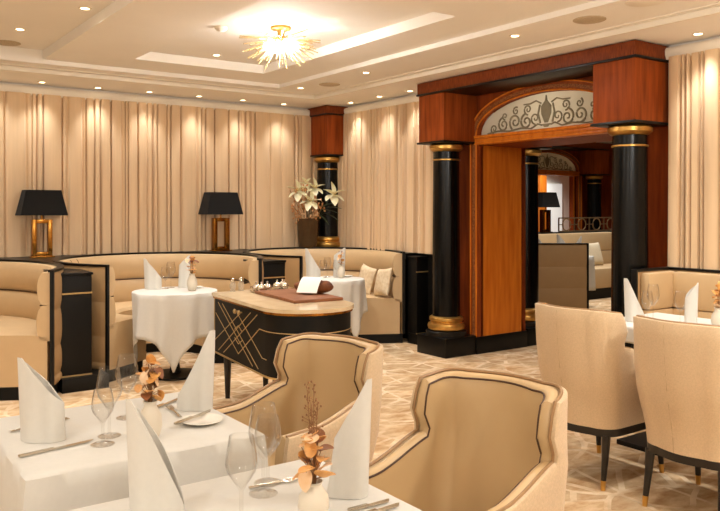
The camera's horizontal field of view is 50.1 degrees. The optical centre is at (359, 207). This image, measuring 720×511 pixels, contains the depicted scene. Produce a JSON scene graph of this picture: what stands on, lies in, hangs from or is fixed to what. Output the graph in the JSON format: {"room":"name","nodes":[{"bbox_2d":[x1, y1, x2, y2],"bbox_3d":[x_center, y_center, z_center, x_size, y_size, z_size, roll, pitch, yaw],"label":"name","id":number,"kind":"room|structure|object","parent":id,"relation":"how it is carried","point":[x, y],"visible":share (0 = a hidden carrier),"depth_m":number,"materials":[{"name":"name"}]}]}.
{"room":"restaurant dining room","nodes":[
{"label":"restaurant dining room","id":0,"kind":"room"},
{"bbox_2d":[0,82,307,256],"bbox_3d":[-3.393,-0.050,7.839,8.550,3.000,0.150,0,0,-35],"label":"wall","id":1,"kind":"structure","parent":0,"point":[0,82],"depth_m":8.47,"materials":[{"name":"beige paint"}]},
{"bbox_2d":[0,83,309,115],"bbox_3d":[-3.723,-1.183,7.474,7.590,0.097,0.062,0,0,-35],"label":"trim","id":2,"kind":"structure","parent":1,"relation":"attached to","point":[36,90],"depth_m":8.42,"materials":[{"name":"white paint"}]},
{"bbox_2d":[0,91,316,256],"bbox_3d":[-3.591,-0.333,7.534,7.794,1.635,0.085,0,0,-35],"label":"pleated curtain","id":3,"kind":"object","parent":1,"relation":"hanging from","point":[131,176],"visible":0.82,"depth_m":8.40,"materials":[{"name":"fabric"}]},
{"bbox_2d":[0,0,430,64],"bbox_3d":[-0.248,-1.475,3.369,8.500,0.150,10.780,0,0,-35],"label":"ceiling","id":4,"kind":"structure","parent":0,"point":[45,22],"depth_m":5.81,"materials":[{"name":"beige paint"}]},
{"bbox_2d":[0,40,20,45],"bbox_3d":[-2.992,-1.396,6.523,0.220,0.008,0.220,0,0,-35],"label":"ceiling speaker","id":5,"kind":"object","parent":4,"relation":"attached to","point":[2,42],"visible":1,"depth_m":6.52},
{"bbox_2d":[239,25,320,68],"bbox_3d":[-0.609,-1.241,5.961,0.601,0.318,0.638,0,0,-35],"label":"chandelier","id":6,"kind":"object","parent":4,"relation":"hanging from","point":[272,44],"visible":1,"depth_m":5.91,"materials":[{"name":"glass"}]},
{"bbox_2d":[43,0,595,83],"bbox_3d":[0.972,-1.361,3.574,2.395,0.081,9.700,0,0,-35],"label":"ceiling","id":7,"kind":"structure","parent":0,"point":[123,31],"depth_m":5.89,"materials":[{"name":"beige paint"}]},
{"bbox_2d":[0,297,717,510],"bbox_3d":[2.053,1.500,7.900,17.500,0.100,15.500,0,0,-35],"label":"floor","id":8,"kind":"structure","parent":0,"point":[675,489],"depth_m":5.11,"materials":[{"name":"carpet"}]},
{"bbox_2d":[0,259,63,400],"bbox_3d":[-3.478,0.960,6.189,1.935,0.980,1.957,0,0,-35],"label":"banquette","id":9,"kind":"object","parent":8,"relation":"on","point":[30,297],"visible":0.88,"depth_m":5.88,"materials":[{"name":"beige leather"}]},
{"bbox_2d":[0,290,49,340],"bbox_3d":[-3.477,0.874,6.187,1.860,0.272,1.885,0,0,-35],"label":"cushion","id":10,"kind":"object","parent":9,"relation":"on","point":[22,316],"depth_m":6.53,"materials":[{"name":"beige leather"}]},
{"bbox_2d":[0,261,55,305],"bbox_3d":[-3.477,0.614,6.187,1.860,0.252,1.885,0,0,-35],"label":"cushion","id":11,"kind":"object","parent":9,"relation":"on","point":[28,278],"depth_m":6.77,"materials":[{"name":"beige leather"}]},
{"bbox_2d":[43,268,108,393],"bbox_3d":[-2.340,0.983,6.336,0.375,0.935,0.560,0,0,-35],"label":"pillar","id":12,"kind":"structure","parent":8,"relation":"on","point":[78,374],"depth_m":6.13,"materials":[{"name":"paint"}]},
{"bbox_2d":[52,252,263,381],"bbox_3d":[-1.980,0.960,7.438,1.925,0.980,1.656,0,0,-35],"label":"banquette","id":13,"kind":"object","parent":8,"relation":"on","point":[115,276],"visible":0.39,"depth_m":7.55,"materials":[{"name":"beige leather"}]},
{"bbox_2d":[60,254,257,295],"bbox_3d":[-1.979,0.614,7.437,1.850,0.252,1.583,0,0,-35],"label":"cushion","id":14,"kind":"object","parent":13,"relation":"on","point":[122,268],"depth_m":7.96,"materials":[{"name":"beige leather"}]},
{"bbox_2d":[110,278,251,327],"bbox_3d":[-1.979,0.874,7.437,1.850,0.272,1.583,0,0,-35],"label":"cushion","id":15,"kind":"object","parent":13,"relation":"on","point":[121,298],"depth_m":7.93,"materials":[{"name":"beige leather"}]},
{"bbox_2d":[153,363,191,380],"bbox_3d":[-1.603,1.087,6.675,0.690,0.726,0.690,0,0,-35],"label":"round table","id":16,"kind":"object","parent":8,"relation":"on","point":[180,373],"visible":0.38,"depth_m":6.59,"materials":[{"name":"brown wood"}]},
{"bbox_2d":[132,286,216,372],"bbox_3d":[-1.604,1.040,6.676,0.722,0.648,0.722,0,0,-11],"label":"tablecloth","id":17,"kind":"object","parent":16,"relation":"on","point":[171,319],"visible":0.83,"depth_m":6.35,"materials":[{"name":"white fabric"}]},
{"bbox_2d":[144,259,161,289],"bbox_3d":[-1.825,0.580,6.779,0.159,0.270,0.071,0,0,0],"label":"folded napkin","id":18,"kind":"object","parent":17,"relation":"on","point":[152,280],"visible":1,"depth_m":6.75,"materials":[{"name":"white fabric"}]},
{"bbox_2d":[178,255,190,287],"bbox_3d":[-1.580,0.570,6.919,0.098,0.290,0.071,0,0,28],"label":"folded napkin","id":19,"kind":"object","parent":17,"relation":"on","point":[184,271],"visible":0.77,"depth_m":6.90,"materials":[{"name":"white fabric"}]},
{"bbox_2d":[187,273,196,290],"bbox_3d":[-1.450,0.640,6.649,0.090,0.150,0.090,0,0,-35],"label":"bud vase","id":20,"kind":"object","parent":17,"relation":"on","point":[191,281],"visible":1,"depth_m":6.62,"materials":[{"name":"beige ceramic"}]},
{"bbox_2d":[184,256,198,273],"bbox_3d":[-1.443,0.508,6.632,0.118,0.194,0.144,0,0,-35],"label":"posy","id":21,"kind":"object","parent":20,"relation":"in","point":[192,258],"visible":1,"depth_m":6.65,"materials":[{"name":"orange plant"}]},
{"bbox_2d":[0,249,417,261],"bbox_3d":[-3.073,0.969,6.851,7.828,0.962,1.790,0,0,-35],"label":"ledge","id":22,"kind":"object","parent":8,"relation":"on","point":[49,259],"visible":0.14,"depth_m":7.91,"materials":[{"name":"paint"}]},
{"bbox_2d":[15,190,67,257],"bbox_3d":[-3.155,0.155,7.633,0.444,0.665,0.250,0,0,-35],"label":"table lamp","id":23,"kind":"object","parent":22,"relation":"on","point":[31,202],"visible":1,"depth_m":7.57,"materials":[{"name":"fabric"}]},
{"bbox_2d":[198,192,242,250],"bbox_3d":[-1.582,0.155,8.752,0.444,0.665,0.250,0,0,-35],"label":"table lamp","id":24,"kind":"object","parent":22,"relation":"on","point":[213,203],"visible":1,"depth_m":8.69,"materials":[{"name":"fabric"}]},
{"bbox_2d":[297,218,318,247],"bbox_3d":[-0.634,0.308,9.351,0.270,0.360,0.270,0,0,-35],"label":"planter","id":25,"kind":"object","parent":22,"relation":"on","point":[307,229],"visible":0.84,"depth_m":9.24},
{"bbox_2d":[288,177,343,224],"bbox_3d":[-0.523,0.038,9.241,0.709,0.828,0.252,0,0,1],"label":"flower arrangement","id":26,"kind":"object","parent":25,"relation":"in","point":[298,194],"visible":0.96,"depth_m":9.25,"materials":[{"name":"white plant"}]},
{"bbox_2d":[308,105,347,246],"bbox_3d":[-0.395,-0.378,9.592,0.375,1.735,0.455,0,0,-35],"label":"column","id":27,"kind":"structure","parent":22,"relation":"on","point":[327,120],"depth_m":9.47,"materials":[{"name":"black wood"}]},
{"bbox_2d":[243,259,285,286],"bbox_3d":[-0.928,0.983,7.658,0.300,0.935,0.440,0,0,-35],"label":"base cabinet","id":28,"kind":"object","parent":8,"relation":"on","point":[274,270],"visible":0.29,"depth_m":7.53,"materials":[{"name":"paint"}]},
{"bbox_2d":[212,289,353,398],"bbox_3d":[-0.570,1.050,5.558,0.664,0.800,1.440,0,0,-29],"label":"console table","id":29,"kind":"object","parent":8,"relation":"on","point":[249,327],"visible":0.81,"depth_m":5.18,"materials":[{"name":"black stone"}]},
{"bbox_2d":[250,281,272,292],"bbox_3d":[-0.758,0.608,5.951,0.190,0.084,0.190,0,0,0],"label":"dish","id":30,"kind":"object","parent":29,"relation":"on","point":[255,287],"visible":0.77,"depth_m":5.92,"materials":[{"name":"silver metal"}]},
{"bbox_2d":[272,279,291,289],"bbox_3d":[-0.629,0.608,6.116,0.190,0.084,0.190,0,0,35],"label":"dish","id":31,"kind":"object","parent":29,"relation":"on","point":[277,285],"visible":0.8,"depth_m":6.07,"materials":[{"name":"silver metal"}]},
{"bbox_2d":[255,288,342,303],"bbox_3d":[-0.460,0.639,5.636,0.380,0.022,0.720,0,0,-29],"label":"cutting board","id":32,"kind":"object","parent":29,"relation":"on","point":[289,295],"visible":0.78,"depth_m":5.48,"materials":[{"name":"brown wood"}]},
{"bbox_2d":[294,280,333,292],"bbox_3d":[-0.342,0.574,5.695,0.310,0.108,0.140,0,0,17],"label":"bread loaf","id":33,"kind":"object","parent":32,"relation":"on","point":[324,286],"visible":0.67,"depth_m":5.63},
{"bbox_2d":[296,277,323,292],"bbox_3d":[-0.362,0.563,5.640,0.155,0.103,0.170,0,0,17],"label":"menu card","id":34,"kind":"object","parent":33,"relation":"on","point":[307,284],"visible":1,"depth_m":5.61,"materials":[{"name":"white paper"}]},
{"bbox_2d":[213,332,382,466],"bbox_3d":[-0.242,0.998,3.053,0.524,0.907,0.635,0,0,42],"label":"chair","id":35,"kind":"object","parent":8,"relation":"on","point":[339,366],"visible":0.59,"depth_m":3.23,"materials":[{"name":"beige leather"}]},
{"bbox_2d":[243,247,404,342],"bbox_3d":[-0.504,0.960,8.529,1.665,0.980,1.587,0,0,-35],"label":"banquette","id":36,"kind":"object","parent":8,"relation":"on","point":[384,320],"visible":0.35,"depth_m":8.27,"materials":[{"name":"beige leather"}]},
{"bbox_2d":[251,249,401,276],"bbox_3d":[-0.502,0.614,8.527,1.590,0.252,1.516,0,0,-35],"label":"cushion","id":37,"kind":"object","parent":36,"relation":"on","point":[295,264],"depth_m":8.87,"materials":[{"name":"beige leather"}]},
{"bbox_2d":[320,270,401,301],"bbox_3d":[-0.502,0.874,8.527,1.590,0.272,1.516,0,0,-35],"label":"cushion","id":38,"kind":"object","parent":36,"relation":"on","point":[395,293],"depth_m":8.27,"materials":[{"name":"beige leather"}]},
{"bbox_2d":[359,263,376,294],"bbox_3d":[0.071,0.805,8.687,0.132,0.342,0.347,0,0,-28],"label":"cushion","id":39,"kind":"object","parent":36,"relation":"on","point":[368,273],"visible":0.67,"depth_m":8.58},
{"bbox_2d":[374,268,391,295],"bbox_3d":[0.250,0.805,8.348,0.129,0.337,0.345,0,0,-25],"label":"cushion","id":40,"kind":"object","parent":36,"relation":"on","point":[384,276],"visible":0.99,"depth_m":8.26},
{"bbox_2d":[407,255,427,344],"bbox_3d":[0.639,0.983,8.244,0.183,0.935,0.220,0,0,-35],"label":"base cabinet","id":41,"kind":"object","parent":8,"relation":"on","point":[417,265],"visible":0.8,"depth_m":8.21,"materials":[{"name":"paint"}]},
{"bbox_2d":[369,367,567,510],"bbox_3d":[0.294,0.998,2.306,0.524,0.907,0.635,0,0,42],"label":"chair","id":42,"kind":"object","parent":8,"relation":"on","point":[480,440],"visible":0.84,"depth_m":2.49,"materials":[{"name":"beige leather"}]},
{"bbox_2d":[416,40,668,358],"bbox_3d":[1.944,0.104,7.160,1.590,2.692,2.550,0,0,-35],"label":"portal","id":43,"kind":"object","parent":8,"relation":"on","point":[485,254],"visible":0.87,"depth_m":7.48,"materials":[{"name":"brown wood"}]},
{"bbox_2d":[539,243,588,308],"bbox_3d":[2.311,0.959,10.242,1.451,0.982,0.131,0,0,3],"label":"banquette","id":44,"kind":"object","parent":8,"relation":"on","point":[563,267],"visible":0.42,"depth_m":10.19,"materials":[{"name":"beige leather"}]},
{"bbox_2d":[538,143,609,229],"bbox_3d":[3.655,0.104,14.485,2.550,2.692,0.620,0,0,-35],"label":"portal","id":45,"kind":"object","parent":8,"relation":"on","point":[590,161],"visible":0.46,"depth_m":14.90,"materials":[{"name":"brown wood"}]},
{"bbox_2d":[539,231,610,299],"bbox_3d":[3.375,0.927,12.514,5.200,1.045,0.990,0,0,-35],"label":"banquette","id":46,"kind":"object","parent":8,"relation":"on","point":[602,272],"visible":0.03,"depth_m":12.67,"materials":[{"name":"beige leather"}]},
{"bbox_2d":[538,192,559,232],"bbox_3d":[3.081,0.072,12.789,0.444,0.665,0.250,0,0,-35],"label":"table lamp","id":47,"kind":"object","parent":46,"relation":"on","point":[545,199],"visible":0.97,"depth_m":12.72,"materials":[{"name":"fabric"}]},
{"bbox_2d":[539,232,610,249],"bbox_3d":[3.256,0.575,12.681,5.200,0.310,0.140,0,0,-35],"label":"cushion","id":48,"kind":"object","parent":46,"relation":"on","point":[603,238],"depth_m":12.95,"materials":[{"name":"beige leather"}]},
{"bbox_2d":[558,217,611,231],"bbox_3d":[4.325,0.282,13.673,2.408,0.245,0.024,0,0,-35],"label":"railing","id":49,"kind":"object","parent":46,"relation":"on","point":[559,218],"visible":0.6,"depth_m":13.30,"materials":[{"name":"brown metal"}]},
{"bbox_2d":[589,242,603,264],"bbox_3d":[3.895,0.770,12.852,0.400,0.386,0.180,0,0,-35],"label":"cushion","id":50,"kind":"object","parent":46,"relation":"on","point":[594,248],"visible":0.65,"depth_m":12.81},
{"bbox_2d":[601,250,610,263],"bbox_3d":[3.256,0.869,12.681,5.200,0.282,0.140,0,0,-35],"label":"cushion","id":51,"kind":"object","parent":46,"relation":"on","point":[606,254],"depth_m":13.31,"materials":[{"name":"fabric"}]},
{"bbox_2d":[535,302,663,490],"bbox_3d":[1.305,0.984,4.227,0.635,0.934,0.524,0,0,-35],"label":"chair","id":52,"kind":"object","parent":8,"relation":"on","point":[583,351],"visible":0.76,"depth_m":3.98,"materials":[{"name":"beige leather"}]},
{"bbox_2d":[617,431,657,455],"bbox_3d":[2.158,1.079,4.361,0.640,0.743,1.480,0,0,-35],"label":"dining table","id":53,"kind":"object","parent":8,"relation":"on","point":[638,441],"visible":0.14,"depth_m":4.70,"materials":[{"name":"brown wood"}]},
{"bbox_2d":[624,312,711,343],"bbox_3d":[2.158,0.752,4.356,0.757,0.102,1.590,0,0,-35],"label":"tablecloth","id":54,"kind":"object","parent":53,"relation":"on","point":[671,317],"visible":0.16,"depth_m":4.80,"materials":[{"name":"white fabric"}]},
{"bbox_2d":[624,278,643,321],"bbox_3d":[1.701,0.568,4.777,0.129,0.265,0.070,0,0,0],"label":"folded napkin","id":55,"kind":"object","parent":54,"relation":"on","point":[632,306],"visible":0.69,"depth_m":4.75,"materials":[{"name":"white fabric"}]},
{"bbox_2d":[684,282,698,322],"bbox_3d":[1.956,0.570,4.550,0.074,0.260,0.065,0,0,37],"label":"folded napkin","id":56,"kind":"object","parent":54,"relation":"on","point":[691,299],"visible":0.86,"depth_m":4.53,"materials":[{"name":"white fabric"}]},
{"bbox_2d":[711,307,719,324],"bbox_3d":[2.087,0.640,4.477,0.090,0.120,0.090,0,0,-35],"label":"bud vase","id":57,"kind":"object","parent":54,"relation":"on","point":[715,317],"visible":0.78,"depth_m":4.46,"materials":[{"name":"beige ceramic"}]},
{"bbox_2d":[712,281,719,307],"bbox_3d":[2.096,0.522,4.479,0.086,0.196,0.107,0,0,-35],"label":"posy","id":58,"kind":"object","parent":57,"relation":"in","point":[716,292],"visible":1,"depth_m":4.47,"materials":[{"name":"orange plant"}]},
{"bbox_2d":[631,266,719,348],"bbox_3d":[3.270,0.948,4.056,0.630,1.005,4.025,0,0,-35],"label":"banquette","id":59,"kind":"object","parent":8,"relation":"on","point":[665,281],"visible":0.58,"depth_m":5.59,"materials":[{"name":"beige leather"}]},
{"bbox_2d":[641,271,674,309],"bbox_3d":[2.207,0.605,5.672,0.370,0.270,0.080,0,0,-35],"label":"cushion","id":60,"kind":"object","parent":59,"relation":"on","point":[662,282],"depth_m":5.60,"materials":[{"name":"beige leather"}]},
{"bbox_2d":[643,307,674,313],"bbox_3d":[2.207,0.874,5.672,0.370,0.272,0.080,0,0,-35],"label":"cushion","id":61,"kind":"object","parent":59,"relation":"on","point":[668,310],"depth_m":5.62,"materials":[{"name":"beige leather"}]},
{"bbox_2d":[673,308,712,318],"bbox_3d":[3.479,0.874,4.138,0.095,0.272,3.915,0,0,-35],"label":"cushion","id":62,"kind":"object","parent":59,"relation":"on","point":[706,313],"depth_m":5.52,"materials":[{"name":"beige leather"}]},
{"bbox_2d":[673,271,719,311],"bbox_3d":[3.479,0.605,4.138,0.095,0.270,3.915,0,0,-35],"label":"cushion","id":63,"kind":"object","parent":59,"relation":"on","point":[683,281],"depth_m":5.55,"materials":[{"name":"beige leather"}]},
{"bbox_2d":[633,315,719,510],"bbox_3d":[1.666,0.984,3.711,0.635,0.934,0.524,0,0,-35],"label":"chair","id":64,"kind":"object","parent":8,"relation":"on","point":[677,364],"visible":1,"depth_m":3.52,"materials":[{"name":"beige leather"}]},
{"bbox_3d":[-0.776,1.079,2.473,0.650,0.743,0.620,0,0,-35],"label":"dining table","id":65,"kind":"object","parent":8,"relation":"on","visible":0},
{"bbox_2d":[0,392,267,510],"bbox_3d":[-0.783,0.872,2.471,0.761,0.342,0.742,0,0,-35],"label":"tablecloth","id":66,"kind":"object","parent":65,"relation":"on","point":[80,475],"visible":0.59,"depth_m":2.26,"materials":[{"name":"white fabric"}]},
{"bbox_2d":[17,357,65,442],"bbox_3d":[-0.961,0.575,2.324,0.144,0.250,0.071,0,0,0],"label":"folded napkin","id":67,"kind":"object","parent":66,"relation":"on","point":[41,409],"visible":1,"depth_m":2.30,"materials":[{"name":"white fabric"}]},
{"bbox_2d":[18,439,92,457],"bbox_3d":[-0.877,0.696,2.236,0.015,0.007,0.224,0,0,44],"label":"table knife","id":68,"kind":"object","parent":66,"relation":"on","point":[85,441],"visible":1,"depth_m":2.21,"materials":[{"name":"metal"}]},
{"bbox_2d":[90,388,113,446],"bbox_3d":[-0.762,0.617,2.280,0.070,0.166,0.070,0,0,-35],"label":"wine glass","id":69,"kind":"object","parent":66,"relation":"on","point":[111,388],"visible":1,"depth_m":2.29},
{"bbox_2d":[91,388,113,418],"bbox_3d":[-0.762,0.587,2.280,0.066,0.105,0.066,0,0,-35],"label":"bowl","id":70,"kind":"object","parent":69,"relation":"on","point":[111,388],"depth_m":2.27,"materials":[{"name":"clear glass"}]},
{"bbox_2d":[96,368,122,434],"bbox_3d":[-0.769,0.595,2.363,0.078,0.211,0.078,0,0,-35],"label":"wine glass","id":71,"kind":"object","parent":66,"relation":"on","point":[99,368],"visible":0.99,"depth_m":2.37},
{"bbox_2d":[96,368,122,407],"bbox_3d":[-0.769,0.556,2.363,0.078,0.133,0.078,0,0,-35],"label":"bowl","id":72,"kind":"object","parent":71,"relation":"on","point":[99,368],"depth_m":2.35,"materials":[{"name":"clear glass"}]},
{"bbox_2d":[115,354,138,416],"bbox_3d":[-0.777,0.595,2.570,0.076,0.211,0.076,0,0,-35],"label":"wine glass","id":73,"kind":"object","parent":66,"relation":"on","point":[135,354],"visible":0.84,"depth_m":2.57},
{"bbox_2d":[115,354,138,392],"bbox_3d":[-0.777,0.556,2.570,0.076,0.133,0.076,0,0,-35],"label":"bowl","id":74,"kind":"object","parent":73,"relation":"on","point":[135,354],"depth_m":2.56,"materials":[{"name":"clear glass"}]},
{"bbox_2d":[141,399,161,436],"bbox_3d":[-0.637,0.642,2.338,0.072,0.115,0.072,0,0,-35],"label":"bud vase","id":75,"kind":"object","parent":66,"relation":"on","point":[150,411],"visible":0.52,"depth_m":2.32,"materials":[{"name":"beige ceramic"}]},
{"bbox_2d":[134,354,164,401],"bbox_3d":[-0.640,0.534,2.335,0.100,0.183,0.082,0,0,39],"label":"posy","id":76,"kind":"object","parent":75,"relation":"in","point":[152,379],"visible":0.94,"depth_m":2.33,"materials":[{"name":"orange plant"}]},
{"bbox_2d":[177,330,214,410],"bbox_3d":[-0.572,0.562,2.683,0.134,0.275,0.070,0,0,0],"label":"folded napkin","id":77,"kind":"object","parent":66,"relation":"on","point":[196,394],"visible":0.99,"depth_m":2.65,"materials":[{"name":"white fabric"}]},
{"bbox_2d":[181,413,222,425],"bbox_3d":[-0.515,0.694,2.511,0.136,0.013,0.136,0,0,-35],"label":"plate","id":78,"kind":"object","parent":66,"relation":"on","point":[206,419],"visible":0.97,"depth_m":2.52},
{"bbox_2d":[174,409,210,424],"bbox_3d":[-0.544,0.683,2.527,0.015,0.007,0.196,0,0,25],"label":"table knife","id":79,"kind":"object","parent":78,"relation":"on","point":[209,410],"visible":1,"depth_m":2.50,"materials":[{"name":"metal"}]},
{"bbox_3d":[-0.214,1.079,1.691,0.660,0.743,0.655,0,0,-35],"label":"dining table","id":80,"kind":"object","parent":8,"relation":"on","visible":0},
{"bbox_2d":[69,459,421,510],"bbox_3d":[-0.218,0.872,1.685,0.772,0.342,0.773,0,0,-35],"label":"tablecloth","id":81,"kind":"object","parent":80,"relation":"on","point":[221,493],"visible":0.5,"depth_m":1.88,"materials":[{"name":"white fabric"}]},
{"bbox_2d":[125,399,183,510],"bbox_3d":[-0.468,0.568,1.758,0.134,0.265,0.070,0,0,0],"label":"folded napkin","id":82,"kind":"object","parent":81,"relation":"on","point":[154,485],"visible":1,"depth_m":1.73,"materials":[{"name":"white fabric"}]},
{"bbox_2d":[225,434,257,489],"bbox_3d":[-0.263,0.602,1.708,0.072,0.196,0.072,0,0,-35],"label":"wine glass","id":83,"kind":"object","parent":81,"relation":"on","point":[230,434],"visible":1,"depth_m":1.71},
{"bbox_2d":[248,403,278,491],"bbox_3d":[-0.237,0.590,1.887,0.074,0.221,0.074,0,0,-16],"label":"wine glass","id":84,"kind":"object","parent":81,"relation":"on","point":[260,489],"visible":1,"depth_m":1.89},
{"bbox_2d":[248,403,278,455],"bbox_3d":[-0.237,0.549,1.887,0.074,0.140,0.074,0,0,-35],"label":"bowl","id":85,"kind":"object","parent":84,"relation":"on","point":[274,403],"depth_m":1.88,"materials":[{"name":"clear glass"}]},
{"bbox_2d":[254,415,281,480],"bbox_3d":[-0.235,0.615,1.962,0.070,0.171,0.070,0,0,-35],"label":"wine glass","id":86,"kind":"object","parent":81,"relation":"on","point":[262,479],"visible":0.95,"depth_m":1.96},
{"bbox_2d":[254,415,281,456],"bbox_3d":[-0.235,0.583,1.962,0.070,0.108,0.070,0,0,-35],"label":"bowl","id":87,"kind":"object","parent":86,"relation":"on","point":[277,415],"depth_m":1.96,"materials":[{"name":"clear glass"}]},
{"bbox_2d":[248,477,297,488],"bbox_3d":[-0.217,0.696,1.950,0.136,0.006,0.022,0,0,-29],"label":"fork","id":88,"kind":"object","parent":81,"relation":"on","point":[286,480],"visible":0.79,"depth_m":1.95,"materials":[{"name":"metal"}]},
{"bbox_2d":[298,478,329,510],"bbox_3d":[-0.104,0.657,1.735,0.072,0.085,0.072,0,0,-35],"label":"bud vase","id":89,"kind":"object","parent":81,"relation":"on","point":[316,498],"visible":0.75,"depth_m":1.71,"materials":[{"name":"beige ceramic"}]},
{"bbox_2d":[291,380,335,492],"bbox_3d":[-0.101,0.523,1.732,0.114,0.265,0.100,0,0,-35],"label":"posy","id":90,"kind":"object","parent":89,"relation":"in","point":[307,474],"visible":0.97,"depth_m":1.73,"materials":[{"name":"orange plant"}]},
{"bbox_2d":[327,378,371,499],"bbox_3d":[-0.026,0.557,1.883,0.112,0.285,0.068,0,0,0],"label":"folded napkin","id":91,"kind":"object","parent":81,"relation":"on","point":[351,451],"visible":0.98,"depth_m":1.85,"materials":[{"name":"white fabric"}]},
{"bbox_2d":[347,499,388,510],"bbox_3d":[0.024,0.696,1.805,0.120,0.007,0.015,0,0,-35],"label":"table knife","id":92,"kind":"object","parent":81,"relation":"on","point":[365,505],"visible":1,"depth_m":1.80,"materials":[{"name":"metal"}]},
{"bbox_2d":[367,502,398,510],"bbox_3d":[0.045,0.696,1.775,0.130,0.007,0.015,0,0,-37],"label":"table knife","id":93,"kind":"object","parent":81,"relation":"on","point":[394,505],"visible":1,"depth_m":1.79,"materials":[{"name":"metal"}]},
{"bbox_3d":[-0.278,1.087,7.814,0.604,0.726,0.604,0,0,-35],"label":"round table","id":94,"kind":"object","parent":8,"relation":"on","visible":0},
{"bbox_2d":[321,276,367,336],"bbox_3d":[-0.276,1.014,7.818,0.659,0.595,0.660,0,0,-35],"label":"tablecloth","id":95,"kind":"object","parent":94,"relation":"on","point":[352,289],"visible":0.5,"depth_m":7.61,"materials":[{"name":"white fabric"}]},
{"bbox_2d":[305,248,320,276],"bbox_3d":[-0.485,0.565,7.928,0.159,0.300,0.071,0,0,0],"label":"folded napkin","id":96,"kind":"object","parent":95,"relation":"on","point":[312,269],"visible":0.87,"depth_m":7.90,"materials":[{"name":"white fabric"}]},
{"bbox_2d":[333,248,344,276],"bbox_3d":[-0.217,0.565,8.064,0.129,0.300,0.070,0,0,0],"label":"folded napkin","id":97,"kind":"object","parent":95,"relation":"on","point":[336,264],"visible":0.72,"depth_m":8.04,"materials":[{"name":"white fabric"}]},
{"bbox_2d":[337,265,344,277],"bbox_3d":[-0.190,0.650,7.864,0.080,0.130,0.080,0,0,-35],"label":"bud vase","id":98,"kind":"object","parent":95,"relation":"on","point":[341,271],"visible":1,"depth_m":7.84,"materials":[{"name":"beige ceramic"}]},
{"bbox_3d":[2.965,1.079,11.278,0.670,0.743,0.520,0,0,-35],"label":"dining table","id":99,"kind":"object","parent":8,"relation":"on","visible":0},
{"bbox_2d":[589,256,595,290],"bbox_3d":[2.966,0.952,11.280,0.779,0.502,0.625,0,0,-35],"label":"tablecloth","id":100,"kind":"object","parent":99,"relation":"on","point":[592,285],"visible":0.07,"depth_m":11.22,"materials":[{"name":"white fabric"}]},
{"bbox_2d":[0,0,719,108],"bbox_3d":[-0.480,-1.325,3.204,7.930,0.151,10.780,0,0,-35],"label":"ceiling","id":101,"kind":"structure","parent":0,"point":[558,24],"depth_m":6.75,"materials":[{"name":"beige paint"}]},
{"bbox_2d":[0,2,719,99],"bbox_3d":[-0.550,-1.262,2.686,7.215,0.045,10.015,0,0,-35],"label":"trim","id":102,"kind":"structure","parent":101,"relation":"attached to","point":[715,10],"depth_m":7.01,"materials":[{"name":"white paint"}]},
{"bbox_2d":[573,15,605,23],"bbox_3d":[1.559,-1.276,5.230,0.220,0.008,0.220,0,0,-35],"label":"ceiling speaker","id":103,"kind":"object","parent":101,"relation":"attached to","point":[593,19],"visible":1,"depth_m":5.20},
{"bbox_2d":[625,0,665,6],"bbox_3d":[1.767,-1.276,4.764,0.240,0.008,0.240,0,0,-35],"label":"recessed light","id":104,"kind":"object","parent":101,"relation":"in","point":[634,3],"visible":1,"depth_m":4.77,"materials":[{"name":"white paint"}]},
{"bbox_2d":[349,36,719,120],"bbox_3d":[2.984,-0.050,5.666,0.670,3.000,10.780,0,0,-35],"label":"wall","id":105,"kind":"structure","parent":0,"point":[718,36],"depth_m":5.94,"materials":[{"name":"beige paint"}]},
{"bbox_2d":[344,95,418,113],"bbox_3d":[0.359,-1.183,8.729,0.062,0.097,1.865,0,0,-35],"label":"trim","id":106,"kind":"structure","parent":105,"relation":"attached to","point":[413,98],"depth_m":8.84,"materials":[{"name":"white paint"}]},
{"bbox_2d":[337,101,432,253],"bbox_3d":[0.231,-0.333,8.864,0.082,1.635,2.242,0,0,-35],"label":"pleated curtain","id":107,"kind":"object","parent":105,"relation":"hanging from","point":[385,178],"visible":0.72,"depth_m":8.76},
{"bbox_2d":[403,253,431,338],"bbox_3d":[0.664,0.970,8.360,0.032,0.960,0.940,0,0,-35],"label":"trim","id":108,"kind":"structure","parent":105,"relation":"attached to","point":[420,254],"depth_m":8.23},
{"bbox_2d":[665,38,719,59],"bbox_3d":[4.082,-1.183,3.490,0.062,0.097,5.960,0,0,-35],"label":"trim","id":109,"kind":"structure","parent":105,"relation":"attached to","point":[700,46],"depth_m":5.71,"materials":[{"name":"white paint"}]},
{"bbox_2d":[668,48,719,269],"bbox_3d":[3.966,-0.333,3.604,0.088,1.635,5.605,0,0,-35],"label":"pleated curtain","id":110,"kind":"object","parent":105,"relation":"hanging from","point":[694,79],"visible":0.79,"depth_m":5.69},
{"bbox_2d":[547,153,568,230],"bbox_3d":[-2.016,0.070,13.626,17.500,2.760,0.150,0,0,-35],"label":"wall","id":111,"kind":"structure","parent":0,"point":[564,180],"depth_m":18.45,"materials":[{"name":"beige paint"}]},
{"bbox_2d":[538,175,546,231],"bbox_3d":[4.200,0.070,17.860,0.220,2.760,0.150,0,0,-35],"label":"trim","id":112,"kind":"structure","parent":111,"relation":"attached to","point":[542,179],"depth_m":17.78,"materials":[{"name":"brown wood"}]},
{"bbox_2d":[547,184,561,231],"bbox_3d":[4.558,0.290,18.151,0.540,1.720,0.070,0,0,-35],"label":"window","id":113,"kind":"structure","parent":111,"relation":"in","point":[556,212],"depth_m":18.16,"materials":[{"name":"white"}]},
{"bbox_2d":[569,160,572,230],"bbox_3d":[9.125,0.070,12.925,0.150,2.760,15.500,0,0,-35],"label":"wall","id":114,"kind":"structure","parent":0,"point":[570,177],"depth_m":18.49,"materials":[{"name":"brown wood"}]},
{"bbox_2d":[601,143,611,229],"bbox_3d":[2.789,0.070,14.115,8.800,2.760,0.120,0,0,-35],"label":"wall","id":115,"kind":"structure","parent":0,"point":[606,186],"depth_m":15.63,"materials":[{"name":"brown wood"}]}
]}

